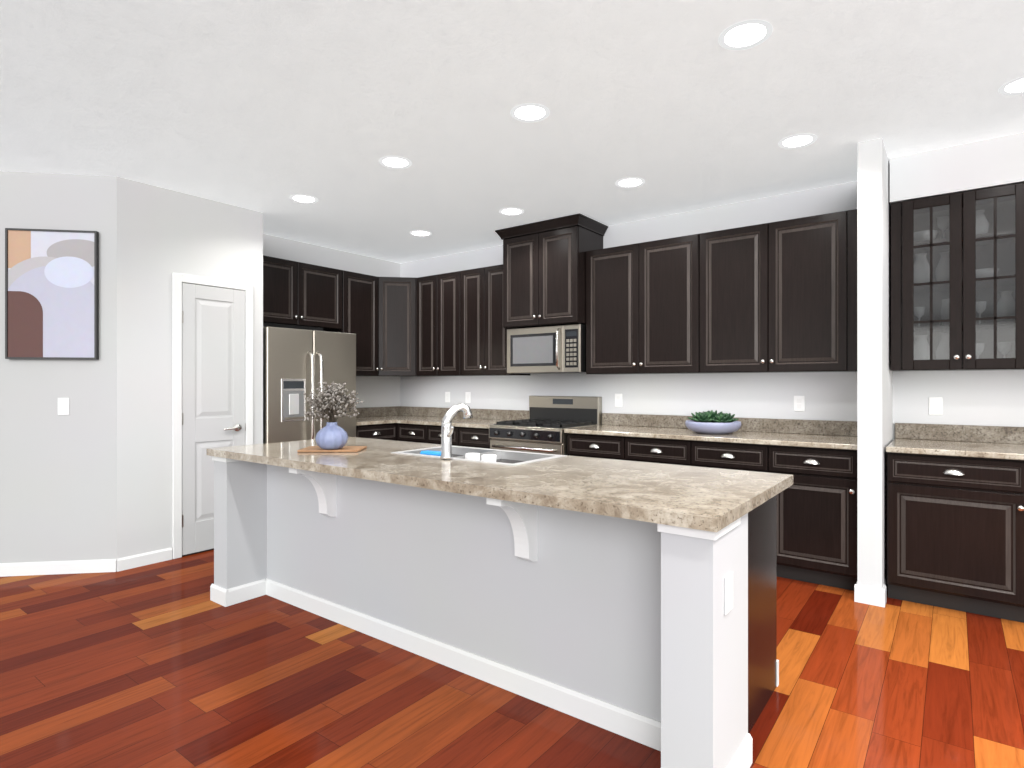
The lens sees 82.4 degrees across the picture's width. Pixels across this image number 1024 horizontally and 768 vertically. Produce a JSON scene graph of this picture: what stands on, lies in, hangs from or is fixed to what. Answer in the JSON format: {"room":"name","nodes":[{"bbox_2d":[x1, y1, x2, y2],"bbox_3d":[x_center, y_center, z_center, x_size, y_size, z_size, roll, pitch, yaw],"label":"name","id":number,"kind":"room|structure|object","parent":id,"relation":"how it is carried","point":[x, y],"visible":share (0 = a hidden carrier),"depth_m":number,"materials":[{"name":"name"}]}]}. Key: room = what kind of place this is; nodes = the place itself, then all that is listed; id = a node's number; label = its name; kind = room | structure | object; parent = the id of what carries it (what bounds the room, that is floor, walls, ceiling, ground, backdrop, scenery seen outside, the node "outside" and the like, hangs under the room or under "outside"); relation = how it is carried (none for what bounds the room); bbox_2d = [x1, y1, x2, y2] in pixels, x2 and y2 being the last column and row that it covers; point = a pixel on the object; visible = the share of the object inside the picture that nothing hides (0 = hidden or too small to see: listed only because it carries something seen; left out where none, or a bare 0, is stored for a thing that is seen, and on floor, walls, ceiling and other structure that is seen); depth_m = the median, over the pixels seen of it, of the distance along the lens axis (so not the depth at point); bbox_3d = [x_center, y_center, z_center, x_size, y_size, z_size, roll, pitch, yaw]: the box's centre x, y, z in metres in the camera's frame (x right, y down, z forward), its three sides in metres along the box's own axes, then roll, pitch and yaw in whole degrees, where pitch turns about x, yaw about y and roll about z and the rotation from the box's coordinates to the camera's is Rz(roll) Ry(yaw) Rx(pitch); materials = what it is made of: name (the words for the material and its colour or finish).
{"room":"kitchen","nodes":[
{"label":"kitchen","id":0,"kind":"room"},
{"bbox_2d":[0,171,116,562],"bbox_3d":[-5.453,-0.070,3.697,5.500,2.720,0.100,0,0,-8],"label":"wall","id":1,"kind":"structure","parent":0,"point":[58,473],"depth_m":3.98,"materials":[{"name":"paint"}]},
{"bbox_2d":[5,228,98,359],"bbox_3d":[-3.109,-0.605,3.959,0.559,0.874,0.030,0,0,-8],"label":"picture","id":2,"kind":"object","parent":1,"relation":"attached to","point":[52,276],"visible":1,"depth_m":3.95},
{"bbox_2d":[58,398,68,414],"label":"light switch","id":3,"kind":"object","parent":1,"relation":"attached to","point":[63,403],"depth_m":3.98,"materials":[{"name":"white plastic"}]},
{"bbox_2d":[0,548,885,606],"bbox_3d":[-2.933,1.240,4.097,10.291,0.100,1.553,0,0,-1],"label":"baseboard","id":4,"kind":"structure","parent":1,"relation":"attached to","point":[862,594],"depth_m":3.97,"materials":[{"name":"white wood"}]},
{"bbox_2d":[117,177,262,558],"bbox_3d":[-2.736,-0.070,4.710,0.840,2.720,1.070,0,0,37],"label":"wall","id":5,"kind":"structure","parent":0,"point":[162,232],"depth_m":4.23,"materials":[{"name":"paint"}]},
{"bbox_2d":[172,273,252,558],"bbox_3d":[-2.294,0.234,4.541,0.068,2.111,0.617,0,0,37],"label":"pantry door","id":6,"kind":"structure","parent":5,"relation":"in","point":[212,327],"depth_m":4.48,"materials":[{"name":"white wood"}]},
{"bbox_2d":[263,234,399,407],"bbox_3d":[-2.038,-0.070,6.169,0.200,2.720,2.100,0,0,37],"label":"wall","id":7,"kind":"structure","parent":0,"point":[373,391],"depth_m":6.46,"materials":[{"name":"paint"}]},
{"bbox_2d":[0,0,1023,263],"bbox_3d":[-2.490,-1.455,1.000,13.500,0.050,11.100,0,0,37],"label":"ceiling","id":8,"kind":"structure","parent":0,"point":[255,105],"depth_m":2.91,"materials":[{"name":"paint"}]},
{"bbox_2d":[290,194,317,202],"bbox_3d":[-1.602,-1.427,4.502,0.212,0.006,0.211,0,0,37],"label":"recessed light","id":9,"kind":"object","parent":8,"relation":"in","point":[299,198],"depth_m":4.50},
{"bbox_2d":[379,156,411,168],"bbox_3d":[-0.750,-1.427,3.759,0.209,0.006,0.208,0,0,37],"label":"recessed light","id":10,"kind":"object","parent":8,"relation":"in","point":[396,162],"depth_m":3.77,"materials":[{"name":"white plastic"}]},
{"bbox_2d":[410,230,431,235],"bbox_3d":[-0.863,-1.427,5.533,0.205,0.006,0.206,0,0,37],"label":"recessed light","id":11,"kind":"object","parent":8,"relation":"in","point":[418,232],"depth_m":5.55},
{"bbox_2d":[499,208,523,215],"bbox_3d":[-0.004,-1.427,4.833,0.204,0.006,0.209,0,0,37],"label":"recessed light","id":12,"kind":"object","parent":8,"relation":"in","point":[506,211],"depth_m":4.84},
{"bbox_2d":[510,103,549,121],"bbox_3d":[0.095,-1.427,3.074,0.206,0.006,0.209,0,0,37],"label":"recessed light","id":13,"kind":"object","parent":8,"relation":"in","point":[530,112],"depth_m":3.08,"materials":[{"name":"white plastic"}]},
{"bbox_2d":[615,177,644,187],"bbox_3d":[0.836,-1.427,4.138,0.207,0.006,0.213,0,0,37],"label":"recessed light","id":14,"kind":"object","parent":8,"relation":"in","point":[632,182],"depth_m":4.15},
{"bbox_2d":[718,19,772,49],"bbox_3d":[0.952,-1.427,2.390,0.206,0.006,0.210,0,0,37],"label":"recessed light","id":15,"kind":"object","parent":8,"relation":"in","point":[746,34],"depth_m":2.39,"materials":[{"name":"white plastic"}]},
{"bbox_2d":[778,134,816,148],"bbox_3d":[1.675,-1.427,3.433,0.205,0.006,0.215,0,0,37],"label":"recessed light","id":16,"kind":"object","parent":8,"relation":"in","point":[798,140],"depth_m":3.44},
{"bbox_2d":[998,76,1023,94],"bbox_3d":[2.401,-1.427,2.811,0.099,0.006,0.210,0,0,37],"label":"recessed light","id":17,"kind":"object","parent":8,"relation":"in","point":[1016,86],"depth_m":2.82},
{"bbox_2d":[0,550,1023,767],"bbox_3d":[-2.490,1.315,1.000,13.500,0.050,11.100,0,0,37],"label":"floor","id":18,"kind":"structure","parent":0,"point":[138,667],"depth_m":2.43,"materials":[{"name":"brown wood"}]},
{"bbox_2d":[263,326,355,443],"bbox_3d":[-2.005,0.405,5.418,0.744,1.770,0.912,0,0,37],"label":"fridge","id":19,"kind":"object","parent":18,"relation":"on","point":[295,361],"visible":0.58,"depth_m":5.11,"materials":[{"name":"grey metal"}]},
{"bbox_2d":[207,403,792,767],"bbox_3d":[-0.314,0.694,2.985,3.015,1.193,1.010,0,0,37],"label":"kitchen island","id":20,"kind":"object","parent":18,"relation":"on","point":[636,601],"visible":0.99,"depth_m":2.39,"materials":[{"name":"paint"}]},
{"bbox_2d":[297,446,366,451],"bbox_3d":[-1.037,0.378,3.392,0.340,0.013,0.220,0,0,0],"label":"serving board","id":21,"kind":"object","parent":20,"relation":"on","point":[310,448],"visible":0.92,"depth_m":3.31,"materials":[{"name":"brown wood"}]},
{"bbox_2d":[303,381,362,449],"bbox_3d":[-1.027,0.179,3.352,0.314,0.382,0.325,0,0,37],"label":"vase","id":22,"kind":"object","parent":21,"relation":"on","point":[331,436],"visible":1,"depth_m":3.30,"materials":[{"name":"ceramic"}]},
{"bbox_2d":[489,396,601,454],"bbox_3d":[0.289,0.703,5.252,0.764,1.175,0.750,0,0,37],"label":"range","id":23,"kind":"object","parent":18,"relation":"on","point":[543,432],"visible":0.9,"depth_m":5.18,"materials":[{"name":"silver metal"}]},
{"bbox_2d":[356,406,856,590],"bbox_3d":[0.233,0.776,5.039,4.777,1.027,1.160,0,0,37],"label":"base cabinet","id":24,"kind":"object","parent":18,"relation":"on","point":[817,514],"visible":0.41,"depth_m":4.07,"materials":[{"name":"brown wood"}]},
{"bbox_2d":[685,410,740,433],"bbox_3d":[1.510,0.282,4.397,0.400,0.169,0.400,0,0,37],"label":"succulent bowl","id":25,"kind":"object","parent":24,"relation":"on","point":[709,422],"visible":1,"depth_m":4.28,"materials":[{"name":"ceramic"}]},
{"bbox_2d":[857,138,892,591],"bbox_3d":[2.323,-0.070,3.731,0.124,2.720,0.745,0,0,37],"label":"wall column","id":26,"kind":"structure","parent":18,"relation":"on","point":[874,373],"depth_m":3.44,"materials":[{"name":"white paint"}]},
{"bbox_2d":[886,423,1023,622],"bbox_3d":[2.907,0.776,3.325,1.270,1.027,0.680,0,0,37],"label":"base cabinet","id":27,"kind":"object","parent":18,"relation":"on","point":[955,493],"visible":1,"depth_m":3.30,"materials":[{"name":"brown wood"}]},
{"bbox_2d":[400,181,1023,439],"bbox_3d":[2.378,-0.070,4.219,9.600,2.720,0.100,0,0,37],"label":"wall","id":28,"kind":"structure","parent":0,"point":[990,397],"depth_m":4.63,"materials":[{"name":"paint"}]},
{"bbox_2d":[445,392,449,401],"label":"outlet plates","id":29,"kind":"object","parent":28,"relation":"attached to","point":[447,394],"depth_m":6.48,"materials":[{"name":"white plastic"}]},
{"bbox_2d":[465,392,470,402],"label":"outlet plates","id":30,"kind":"object","parent":28,"relation":"attached to","point":[467,394],"depth_m":6.30,"materials":[{"name":"white plastic"}]},
{"bbox_2d":[263,209,856,376],"bbox_3d":[-0.044,-0.755,4.673,4.779,1.340,2.082,0,0,37],"label":"upper cabinet","id":31,"kind":"object","parent":28,"relation":"attached to","point":[779,296],"visible":0.98,"depth_m":4.89,"materials":[{"name":"brown wood"}]},
{"bbox_2d":[507,324,585,373],"bbox_3d":[0.370,-0.308,5.378,0.792,0.412,0.450,0,0,37],"label":"microwave","id":32,"kind":"object","parent":31,"relation":"attached to","point":[560,348],"visible":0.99,"depth_m":5.20,"materials":[{"name":"grey metal"}]},
{"bbox_2d":[615,394,621,406],"label":"outlet plates","id":33,"kind":"object","parent":28,"relation":"attached to","point":[618,397],"depth_m":5.22,"materials":[{"name":"white plastic"}]},
{"bbox_2d":[794,396,804,410],"label":"outlet plates","id":34,"kind":"object","parent":28,"relation":"attached to","point":[799,401],"depth_m":4.33,"materials":[{"name":"white plastic"}]},
{"bbox_2d":[929,397,941,414],"label":"outlet plates","id":35,"kind":"object","parent":28,"relation":"attached to","point":[935,405],"depth_m":3.84,"materials":[{"name":"white plastic"}]},
{"bbox_2d":[891,183,1023,370],"bbox_3d":[3.001,-0.618,3.449,1.270,1.065,0.370,0,0,37],"label":"upper cabinet","id":36,"kind":"object","parent":28,"relation":"attached to","point":[957,259],"visible":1,"depth_m":3.61,"materials":[{"name":"brown wood"}]},
{"bbox_2d":[890,132,1023,203],"bbox_3d":[4.288,-1.292,2.500,4.480,0.276,0.345,0,0,37],"label":"wall","id":37,"kind":"structure","parent":0,"point":[999,161],"depth_m":3.50,"materials":[{"name":"white paint"}]}
]}

